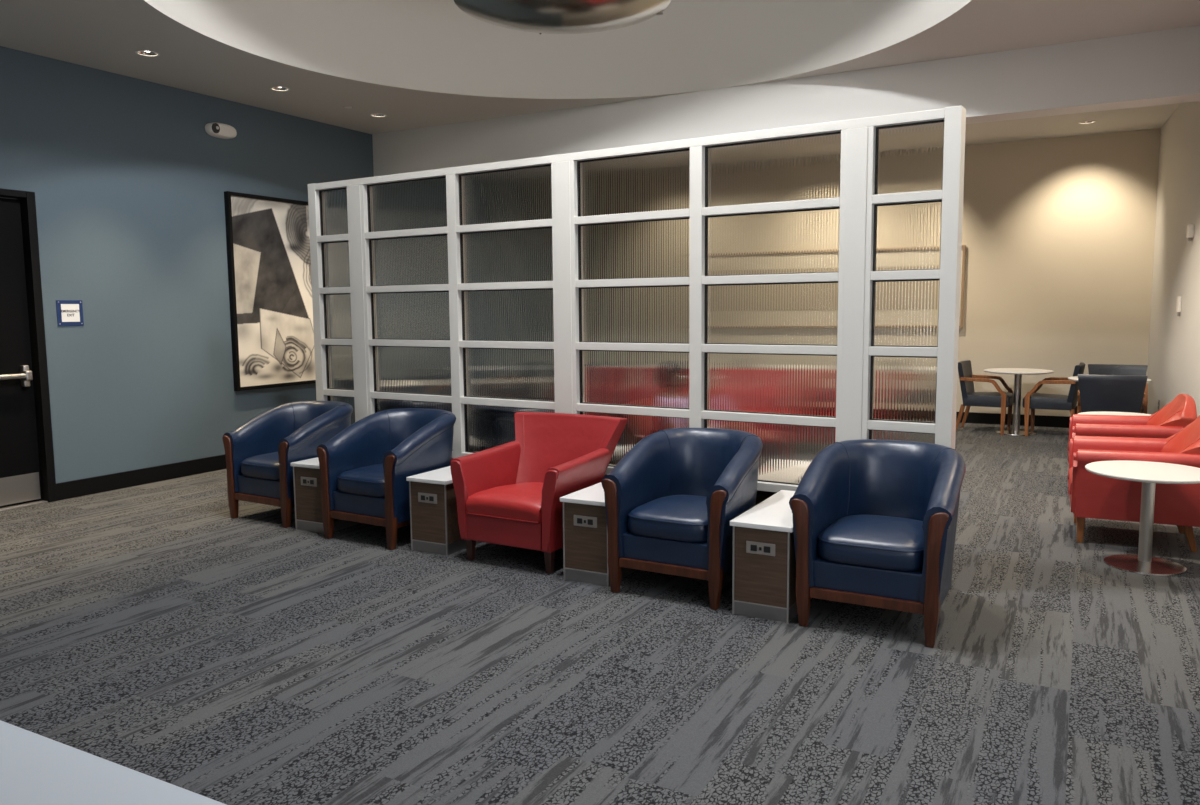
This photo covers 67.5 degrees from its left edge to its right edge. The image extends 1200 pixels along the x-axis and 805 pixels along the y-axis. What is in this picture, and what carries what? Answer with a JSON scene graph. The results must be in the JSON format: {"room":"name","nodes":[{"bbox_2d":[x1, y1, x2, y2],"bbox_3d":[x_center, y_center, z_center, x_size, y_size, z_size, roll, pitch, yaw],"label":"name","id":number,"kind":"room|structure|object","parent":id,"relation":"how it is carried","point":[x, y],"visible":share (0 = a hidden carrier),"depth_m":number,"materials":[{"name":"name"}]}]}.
{"room":"airport lounge","nodes":[
{"label":"airport lounge","id":0,"kind":"room"},
{"bbox_2d":[0,46,373,482],"bbox_3d":[-4.140,-1.021,7.727,0.150,3.508,14.962,3,7,28],"label":"wall","id":1,"kind":"structure","parent":0,"point":[126,176],"depth_m":7.81,"materials":[{"name":"blue paint"}]},
{"bbox_2d":[0,188,56,510],"bbox_3d":[-4.704,-0.374,6.679,0.166,2.447,1.070,3,7,28],"label":"door","id":2,"kind":"structure","parent":1,"relation":"in","point":[27,466],"depth_m":7.01,"materials":[{"name":"black wood"}]},
{"bbox_2d":[56,300,83,325],"bbox_3d":[-4.300,-0.727,7.284,0.012,0.206,0.212,3,7,28],"label":"exit sign","id":3,"kind":"object","parent":1,"relation":"attached to","point":[69,312],"visible":1,"depth_m":7.28,"materials":[{"name":"blue"}]},
{"bbox_2d":[56,454,226,500],"bbox_3d":[-2.441,0.335,10.822,0.014,0.140,8.190,3,7,28],"label":"baseboard","id":4,"kind":"structure","parent":1,"relation":"attached to","point":[93,485],"depth_m":7.86,"materials":[{"name":"black"}]},
{"bbox_2d":[205,122,236,138],"bbox_3d":[-3.545,-2.557,8.436,0.096,0.132,0.316,3,7,28],"label":"security camera","id":5,"kind":"object","parent":1,"relation":"attached to","point":[219,130],"visible":1,"depth_m":8.39,"materials":[{"name":"white plastic"}]},
{"bbox_2d":[224,191,315,390],"bbox_3d":[-3.180,-1.130,9.281,0.055,1.904,1.526,3,7,28],"label":"framed drawing","id":6,"kind":"object","parent":1,"relation":"attached to","point":[268,238],"visible":0.73,"depth_m":9.01,"materials":[{"name":"black"}]},
{"bbox_2d":[0,423,1199,804],"bbox_3d":[-0.138,0.961,5.763,8.915,0.100,14.962,3,7,28],"label":"floor","id":7,"kind":"structure","parent":0,"point":[150,629],"depth_m":3.77,"materials":[{"name":"grey carpet"}]},
{"bbox_2d":[0,720,225,804],"bbox_3d":[-1.408,0.997,1.461,2.020,0.740,0.745,3,7,28],"label":"table","id":8,"kind":"object","parent":7,"relation":"on","point":[36,769],"visible":1,"depth_m":1.47,"materials":[{"name":"grey laminate"}]},
{"bbox_2d":[222,401,352,527],"bbox_3d":[-2.246,0.423,6.720,0.724,0.809,0.804,3,7,31],"label":"armchair","id":9,"kind":"object","parent":7,"relation":"on","point":[259,453],"visible":0.73,"depth_m":6.52,"materials":[{"name":"blue leather"}]},
{"bbox_2d":[241,452,279,479],"bbox_3d":[-2.285,0.447,6.657,0.504,0.157,0.616,3,7,31],"label":"seat cushion","id":10,"kind":"object","parent":9,"relation":"on","point":[254,465],"depth_m":6.43,"materials":[{"name":"blue leather"}]},
{"bbox_2d":[290,457,359,532],"bbox_3d":[-1.796,0.613,6.493,0.310,0.470,0.844,3,7,27],"label":"side table","id":11,"kind":"object","parent":7,"relation":"on","point":[306,473],"visible":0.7,"depth_m":6.15,"materials":[{"name":"brown laminate"}]},
{"bbox_2d":[301,477,316,486],"bbox_3d":[-1.986,0.540,6.121,0.146,0.060,0.007,3,7,27],"label":"outlet plate","id":12,"kind":"object","parent":11,"relation":"attached to","point":[307,478],"depth_m":6.12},
{"bbox_2d":[317,408,455,549],"bbox_3d":[-1.367,0.479,6.110,0.724,0.809,0.804,3,7,31],"label":"armchair","id":13,"kind":"object","parent":7,"relation":"on","point":[365,467],"visible":0.85,"depth_m":5.91,"materials":[{"name":"blue leather"}]},
{"bbox_2d":[337,463,384,496],"bbox_3d":[-1.406,0.503,6.047,0.504,0.157,0.616,3,7,31],"label":"seat cushion","id":14,"kind":"object","parent":13,"relation":"on","point":[353,479],"depth_m":5.83,"materials":[{"name":"blue leather"}]},
{"bbox_2d":[406,466,480,555],"bbox_3d":[-0.873,0.665,5.919,0.310,0.470,0.844,3,7,28],"label":"side table","id":15,"kind":"object","parent":7,"relation":"on","point":[434,525],"visible":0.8,"depth_m":5.56,"materials":[{"name":"brown laminate"}]},
{"bbox_2d":[418,492,436,503],"bbox_3d":[-1.066,0.591,5.549,0.146,0.060,0.007,3,7,28],"label":"outlet plate","id":16,"kind":"object","parent":15,"relation":"attached to","point":[423,497],"depth_m":5.55,"materials":[{"name":"grey"}]},
{"bbox_2d":[450,412,627,573],"bbox_3d":[-0.368,0.519,5.523,0.794,0.833,0.802,3,7,30],"label":"armchair","id":17,"kind":"object","parent":7,"relation":"on","point":[507,494],"visible":0.92,"depth_m":5.38,"materials":[{"name":"red leather"}]},
{"bbox_2d":[560,482,636,586],"bbox_3d":[0.113,0.723,5.274,0.310,0.470,0.844,3,7,28],"label":"side table","id":18,"kind":"object","parent":7,"relation":"on","point":[585,533],"visible":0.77,"depth_m":4.92,"materials":[{"name":"brown laminate"}]},
{"bbox_2d":[574,515,596,527],"bbox_3d":[-0.080,0.650,4.904,0.146,0.060,0.007,3,7,28],"label":"outlet plate","id":19,"kind":"object","parent":18,"relation":"attached to","point":[580,521],"depth_m":4.90,"materials":[{"name":"grey"}]},
{"bbox_2d":[308,105,965,504],"bbox_3d":[-0.203,-0.365,5.952,4.851,2.500,0.123,3,7,32],"label":"wall","id":20,"kind":"structure","parent":7,"relation":"on","point":[796,289],"depth_m":5.49,"materials":[{"name":"glass"}]},
{"bbox_2d":[601,428,762,609],"bbox_3d":[0.516,0.585,4.934,0.724,0.809,0.804,3,7,30],"label":"armchair","id":21,"kind":"object","parent":7,"relation":"on","point":[672,500],"visible":0.95,"depth_m":4.73,"materials":[{"name":"blue leather"}]},
{"bbox_2d":[628,495,707,542],"bbox_3d":[0.478,0.609,4.871,0.504,0.157,0.616,3,7,30],"label":"seat cushion","id":22,"kind":"object","parent":21,"relation":"on","point":[651,518],"depth_m":4.66,"materials":[{"name":"blue leather"}]},
{"bbox_2d":[730,490,797,622],"bbox_3d":[0.970,0.776,4.688,0.310,0.470,0.844,3,7,28],"label":"side table","id":23,"kind":"object","parent":7,"relation":"on","point":[764,559],"visible":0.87,"depth_m":4.34,"materials":[{"name":"brown laminate"}]},
{"bbox_2d":[751,545,756,550],"bbox_3d":[0.742,0.702,4.332,0.032,0.030,0.005,3,7,28],"label":"socket","id":24,"kind":"object","parent":23,"relation":"attached to","point":[753,547],"depth_m":4.33,"materials":[{"name":"black plastic"}]},
{"bbox_2d":[746,541,774,555],"bbox_3d":[0.773,0.703,4.319,0.146,0.060,0.007,3,7,28],"label":"outlet plate","id":25,"kind":"object","parent":23,"relation":"attached to","point":[753,548],"depth_m":4.32,"materials":[{"name":"grey"}]},
{"bbox_2d":[764,546,769,552],"bbox_3d":[0.800,0.705,4.300,0.032,0.030,0.005,3,7,28],"label":"socket","id":26,"kind":"object","parent":23,"relation":"attached to","point":[766,548],"depth_m":4.30,"materials":[{"name":"black plastic"}]},
{"bbox_2d":[789,439,965,647],"bbox_3d":[1.396,0.631,4.411,0.724,0.809,0.804,3,7,29],"label":"armchair","id":27,"kind":"object","parent":7,"relation":"on","point":[875,520],"visible":1,"depth_m":4.20,"materials":[{"name":"blue leather"}]},
{"bbox_2d":[818,515,923,570],"bbox_3d":[1.359,0.655,4.347,0.504,0.157,0.616,3,7,29],"label":"seat cushion","id":28,"kind":"object","parent":27,"relation":"on","point":[845,542],"depth_m":4.14,"materials":[{"name":"blue leather"}]},
{"bbox_2d":[956,360,1013,434],"bbox_3d":[4.626,-0.071,10.786,0.605,0.832,0.580,3,7,32],"label":"armchair","id":29,"kind":"object","parent":7,"relation":"on","point":[1001,399],"visible":0.98,"depth_m":10.66,"materials":[{"name":"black leather"}]},
{"bbox_2d":[984,368,1053,435],"bbox_3d":[4.921,-0.010,10.587,0.750,0.744,0.750,3,7,28],"label":"round table","id":30,"kind":"object","parent":7,"relation":"on","point":[1018,372],"visible":0.99,"depth_m":10.54,"materials":[{"name":"silver metal"}]},
{"bbox_2d":[1022,363,1085,435],"bbox_3d":[5.271,-0.038,10.418,0.605,0.832,0.580,3,7,32],"label":"armchair","id":31,"kind":"object","parent":7,"relation":"on","point":[1032,400],"visible":0.82,"depth_m":10.24,"materials":[{"name":"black leather"}]},
{"bbox_2d":[1068,376,1150,382],"bbox_3d":[5.255,0.121,9.299,0.750,0.744,0.750,3,7,28],"label":"round table","id":32,"kind":"object","parent":7,"relation":"on","point":[1073,378],"visible":0.11,"depth_m":9.28,"materials":[{"name":"white laminate"}]},
{"bbox_2d":[1077,374,1147,413],"bbox_3d":[5.022,0.127,8.846,0.580,0.832,0.605,3,7,28],"label":"armchair","id":33,"kind":"object","parent":7,"relation":"on","point":[1110,393],"visible":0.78,"depth_m":8.58,"materials":[{"name":"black leather"}]},
{"bbox_2d":[1078,411,1151,415],"bbox_3d":[4.433,0.390,7.671,0.650,0.559,0.650,3,7,28],"label":"round table","id":34,"kind":"object","parent":7,"relation":"on","point":[1097,412],"visible":0.12,"depth_m":7.80,"materials":[{"name":"white laminate"}]},
{"bbox_2d":[1088,364,1147,413],"bbox_3d":[5.685,0.013,9.885,0.580,0.832,0.605,3,7,28],"label":"armchair","id":35,"kind":"object","parent":7,"relation":"on","point":[1093,369],"visible":0.2,"depth_m":10.04,"materials":[{"name":"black leather"}]},
{"bbox_2d":[1068,394,1196,462],"bbox_3d":[4.107,0.334,6.993,0.802,0.818,0.755,2,7,26],"label":"armchair","id":36,"kind":"object","parent":7,"relation":"on","point":[1180,412],"visible":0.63,"depth_m":6.75,"materials":[{"name":"red leather"}]},
{"bbox_2d":[1068,415,1199,552],"bbox_3d":[3.470,0.467,5.770,0.802,0.818,0.755,2,7,26],"label":"armchair","id":37,"kind":"object","parent":7,"relation":"on","point":[1091,495],"visible":0.78,"depth_m":5.54,"materials":[{"name":"red leather"}]},
{"bbox_2d":[1085,460,1199,575],"bbox_3d":[3.144,0.662,5.160,0.650,0.559,0.650,3,7,28],"label":"round table","id":38,"kind":"object","parent":7,"relation":"on","point":[1148,473],"visible":1,"depth_m":5.13,"materials":[{"name":"white laminate"}]},
{"bbox_2d":[0,0,1199,145],"bbox_3d":[0.067,-3.526,5.163,9.473,1.930,14.962,3,7,28],"label":"ceiling","id":39,"kind":"structure","parent":0,"point":[433,44],"depth_m":7.82,"materials":[{"name":"grey paint"}]},
{"bbox_2d":[135,50,159,56],"bbox_3d":[-3.509,-2.735,6.958,0.174,0.063,0.174,3,7,28],"label":"recessed light","id":40,"kind":"object","parent":39,"relation":"in","point":[147,53],"visible":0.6,"depth_m":7.00,"materials":[{"name":"white plastic"}]},
{"bbox_2d":[270,86,289,90],"bbox_3d":[-2.888,-2.859,8.099,0.174,0.063,0.174,3,7,28],"label":"recessed light","id":41,"kind":"object","parent":39,"relation":"in","point":[275,88],"visible":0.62,"depth_m":8.15,"materials":[{"name":"white plastic"}]},
{"bbox_2d":[370,113,386,116],"bbox_3d":[-2.280,-2.982,9.226,0.174,0.063,0.174,3,7,28],"label":"recessed light","id":42,"kind":"object","parent":39,"relation":"in","point":[373,114],"visible":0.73,"depth_m":9.27,"materials":[{"name":"white plastic"}]},
{"bbox_2d":[454,0,670,34],"bbox_3d":[-0.253,-3.502,5.827,1.432,1.947,1.432,3,7,28],"label":"pendant light","id":43,"kind":"object","parent":39,"relation":"hanging from","point":[536,16],"visible":1,"depth_m":5.92,"materials":[{"name":"silver metal"}]},
{"bbox_2d":[1078,120,1095,123],"bbox_3d":[5.373,-3.119,9.897,0.174,0.063,0.174,3,7,28],"label":"recessed light","id":44,"kind":"object","parent":39,"relation":"in","point":[1090,121],"visible":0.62,"depth_m":9.95,"materials":[{"name":"white plastic"}]},
{"bbox_2d":[372,25,1199,176],"bbox_3d":[1.103,-2.665,8.443,8.255,0.485,0.300,3,7,28],"label":"wall","id":45,"kind":"structure","parent":0,"point":[1162,67],"depth_m":7.67,"materials":[{"name":"white paint"}]},
{"bbox_2d":[956,128,1159,416],"bbox_3d":[3.117,-1.566,12.358,8.173,3.508,0.150,3,7,28],"label":"wall","id":46,"kind":"structure","parent":0,"point":[1058,234],"depth_m":10.92,"materials":[{"name":"beige paint"}]},
{"bbox_2d":[959,245,965,327],"bbox_3d":[3.432,-1.532,12.082,2.745,1.049,0.040,3,7,28],"label":"framed print","id":47,"kind":"object","parent":46,"relation":"attached to","point":[963,246],"visible":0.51,"depth_m":11.43,"materials":[{"name":"brown wood"}]},
{"bbox_2d":[956,412,1069,427],"bbox_3d":[2.985,0.111,12.519,7.899,0.140,0.014,3,7,28],"label":"baseboard","id":48,"kind":"structure","parent":46,"relation":"attached to","point":[973,417],"depth_m":11.27,"materials":[{"name":"black"}]},
{"bbox_2d":[1147,101,1199,416],"bbox_3d":[3.391,-0.666,3.664,0.150,3.508,15.006,2,7,25],"label":"wall","id":49,"kind":"structure","parent":0,"point":[1173,369],"depth_m":8.95,"materials":[{"name":"white paint"}]},
{"bbox_2d":[1176,296,1181,315],"bbox_3d":[5.575,-0.927,8.644,0.030,0.190,0.090,2,7,25],"label":"wall control","id":50,"kind":"object","parent":49,"relation":"attached to","point":[1179,298],"visible":1,"depth_m":8.61,"materials":[{"name":"white plastic"}]},
{"bbox_2d":[1186,224,1193,240],"bbox_3d":[5.374,-1.547,8.170,0.045,0.145,0.100,2,7,25],"label":"wall sensor","id":51,"kind":"object","parent":49,"relation":"attached to","point":[1190,228],"visible":1,"depth_m":8.13,"materials":[{"name":"white plastic"}]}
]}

